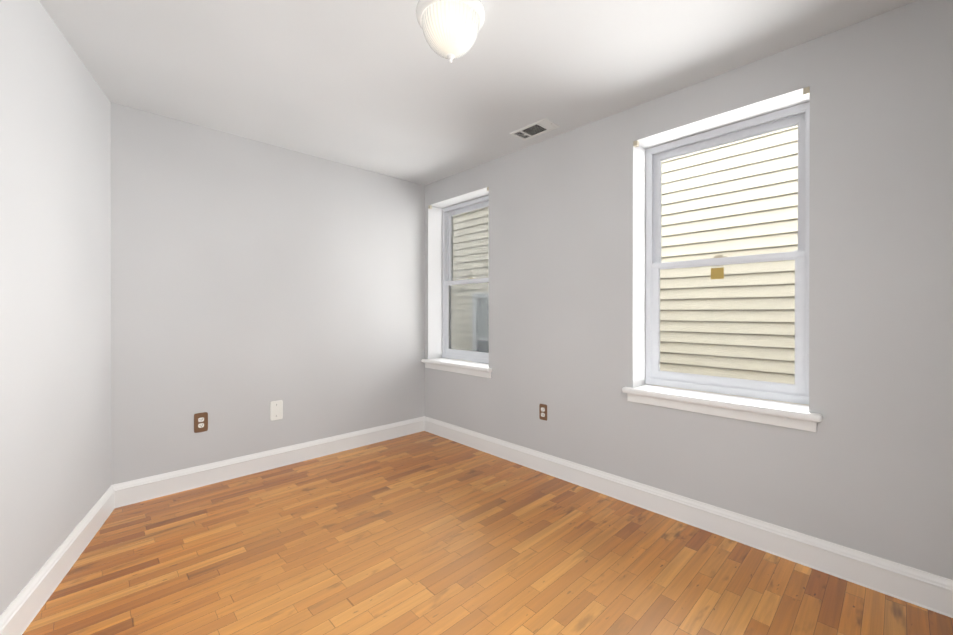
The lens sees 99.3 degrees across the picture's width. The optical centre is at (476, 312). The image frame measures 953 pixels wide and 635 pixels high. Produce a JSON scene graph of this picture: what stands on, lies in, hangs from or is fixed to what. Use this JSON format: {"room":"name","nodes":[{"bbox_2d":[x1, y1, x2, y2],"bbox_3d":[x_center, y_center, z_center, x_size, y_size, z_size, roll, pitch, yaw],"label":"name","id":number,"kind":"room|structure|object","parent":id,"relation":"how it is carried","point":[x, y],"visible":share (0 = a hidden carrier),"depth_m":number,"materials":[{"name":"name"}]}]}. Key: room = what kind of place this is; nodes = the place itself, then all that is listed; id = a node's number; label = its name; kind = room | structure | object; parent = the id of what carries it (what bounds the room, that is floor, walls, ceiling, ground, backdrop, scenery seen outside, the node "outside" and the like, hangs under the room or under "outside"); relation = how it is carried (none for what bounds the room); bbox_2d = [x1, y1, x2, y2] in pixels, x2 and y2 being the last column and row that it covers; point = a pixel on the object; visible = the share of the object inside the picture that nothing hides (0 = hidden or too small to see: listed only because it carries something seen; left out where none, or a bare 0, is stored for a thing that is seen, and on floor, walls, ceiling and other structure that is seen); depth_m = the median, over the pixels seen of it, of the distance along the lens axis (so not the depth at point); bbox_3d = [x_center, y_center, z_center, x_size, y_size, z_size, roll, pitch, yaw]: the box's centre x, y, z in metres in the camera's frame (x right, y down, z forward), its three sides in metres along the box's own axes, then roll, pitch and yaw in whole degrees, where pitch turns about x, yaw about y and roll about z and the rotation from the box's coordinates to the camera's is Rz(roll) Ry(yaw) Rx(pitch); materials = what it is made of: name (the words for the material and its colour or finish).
{"room":"empty bedroom","nodes":[
{"label":"empty bedroom","id":0,"kind":"room"},
{"bbox_2d":[0,0,110,614],"bbox_3d":[-1.278,-0.041,0.514,0.200,2.440,4.548,0,0,-28],"label":"wall","id":1,"kind":"structure","parent":0,"point":[55,293],"depth_m":1.72,"materials":[{"name":"grey paint"}]},
{"bbox_2d":[0,484,123,634],"bbox_3d":[-1.197,1.110,0.593,1.134,0.139,4.043,0,0,-44],"label":"baseboard","id":2,"kind":"structure","parent":1,"relation":"attached to","point":[15,619],"depth_m":1.74,"materials":[{"name":"white wood"}]},
{"bbox_2d":[111,102,424,484],"bbox_3d":[-1.534,-0.047,3.205,3.225,2.440,0.200,0,0,-44],"label":"wall","id":3,"kind":"structure","parent":0,"point":[251,279],"depth_m":2.95,"materials":[{"name":"grey paint"}]},
{"bbox_2d":[194,412,207,432],"bbox_3d":[-1.867,0.744,2.744,0.080,0.130,0.008,0,0,-44],"label":"duplex electrical outlet","id":4,"kind":"object","parent":3,"relation":"attached to","point":[200,422],"visible":1,"depth_m":2.74,"materials":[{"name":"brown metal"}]},
{"bbox_2d":[118,416,423,505],"bbox_3d":[-1.351,1.104,3.231,2.280,0.139,0.019,0,0,-44],"label":"baseboard","id":5,"kind":"structure","parent":3,"relation":"attached to","point":[147,488],"depth_m":2.96,"materials":[{"name":"white wood"}]},
{"bbox_2d":[270,400,282,420],"bbox_3d":[-1.520,0.742,3.077,0.090,0.146,0.007,0,0,-44],"label":"electrical outlet plate","id":6,"kind":"object","parent":3,"relation":"attached to","point":[276,410],"visible":1,"depth_m":3.08,"materials":[{"name":"white plastic"}]},
{"bbox_2d":[39,0,916,184],"bbox_3d":[-0.590,-1.312,1.172,4.670,0.100,4.438,0,0,-44],"label":"ceiling","id":7,"kind":"structure","parent":0,"point":[380,87],"depth_m":2.04,"materials":[{"name":"white paint"}]},
{"bbox_2d":[416,0,484,62],"bbox_3d":[-0.108,-1.154,1.696,0.287,0.218,0.287,0,0,-44],"label":"lamp","id":8,"kind":"object","parent":7,"relation":"attached to","point":[451,29],"visible":1,"depth_m":1.63,"materials":[{"name":"white glass"}]},
{"bbox_2d":[510,118,559,140],"bbox_3d":[0.399,-1.260,2.799,0.165,0.011,0.310,0,0,-44],"label":"ceiling vent","id":9,"kind":"object","parent":7,"relation":"in","point":[537,128],"visible":1,"depth_m":2.79,"materials":[{"name":"white metal"}]},
{"bbox_2d":[22,431,952,634],"bbox_3d":[-0.590,1.228,1.178,4.670,0.100,4.438,0,0,-44],"label":"floor","id":10,"kind":"structure","parent":0,"point":[423,533],"depth_m":1.87,"materials":[{"name":"brown wood"}]},
{"bbox_2d":[425,0,952,579],"bbox_3d":[0.988,-0.046,2.686,0.300,2.440,4.438,0,0,-44],"label":"wall","id":11,"kind":"structure","parent":0,"point":[867,466],"depth_m":1.93,"materials":[{"name":"grey paint"}]},
{"bbox_2d":[421,358,491,371],"bbox_3d":[-0.144,0.474,3.740,0.226,0.035,0.939,0,0,-44],"label":"window sill","id":12,"kind":"structure","parent":11,"relation":"attached to","point":[477,366],"depth_m":3.65,"materials":[{"name":"white wood"}]},
{"bbox_2d":[425,363,490,377],"bbox_3d":[-0.194,0.518,3.693,0.016,0.052,0.895,0,0,-44],"label":"apron","id":13,"kind":"object","parent":11,"relation":"attached to","point":[462,371],"visible":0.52,"depth_m":3.64,"materials":[{"name":"white wood"}]},
{"bbox_2d":[428,187,488,362],"bbox_3d":[-0.091,-0.301,3.789,0.263,1.515,0.839,0,0,-44],"label":"window","id":14,"kind":"structure","parent":11,"relation":"in","point":[465,281],"depth_m":3.92,"materials":[{"name":"white plastic"}]},
{"bbox_2d":[539,404,546,420],"bbox_3d":[0.491,0.733,2.984,0.008,0.117,0.070,0,0,-44],"label":"duplex electrical outlet","id":15,"kind":"object","parent":11,"relation":"attached to","point":[542,411],"visible":1,"depth_m":2.98,"materials":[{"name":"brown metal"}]},
{"bbox_2d":[424,416,952,617],"bbox_3d":[0.873,1.105,2.579,0.019,0.139,4.038,0,0,-44],"label":"baseboard","id":16,"kind":"structure","parent":11,"relation":"attached to","point":[925,590],"depth_m":2.06,"materials":[{"name":"white wood"}]},
{"bbox_2d":[633,87,809,404],"bbox_3d":[1.353,-0.297,2.281,0.263,1.515,0.845,0,0,-44],"label":"window","id":17,"kind":"structure","parent":11,"relation":"in","point":[797,391],"depth_m":2.29,"materials":[{"name":"white plastic"}]},
{"bbox_2d":[627,394,816,431],"bbox_3d":[1.250,0.521,2.185,0.016,0.052,0.901,0,0,-44],"label":"apron","id":18,"kind":"object","parent":11,"relation":"attached to","point":[811,426],"visible":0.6,"depth_m":2.10,"materials":[{"name":"white wood"}]},
{"bbox_2d":[622,384,822,421],"bbox_3d":[1.300,0.478,2.232,0.226,0.035,0.945,0,0,-44],"label":"window sill","id":19,"kind":"structure","parent":11,"relation":"attached to","point":[780,409],"depth_m":2.12,"materials":[{"name":"white wood"}]},
{"label":"outside","id":20,"kind":"structure","parent":0,"visible":0},
{"bbox_2d":[455,125,805,404],"bbox_3d":[1.084,-0.430,4.551,0.040,10.000,15.000,0,0,-44],"label":"neighbor house","id":21,"kind":"structure","parent":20,"point":[702,186],"depth_m":3.43,"materials":[{"name":"beige plastic"}]}
]}

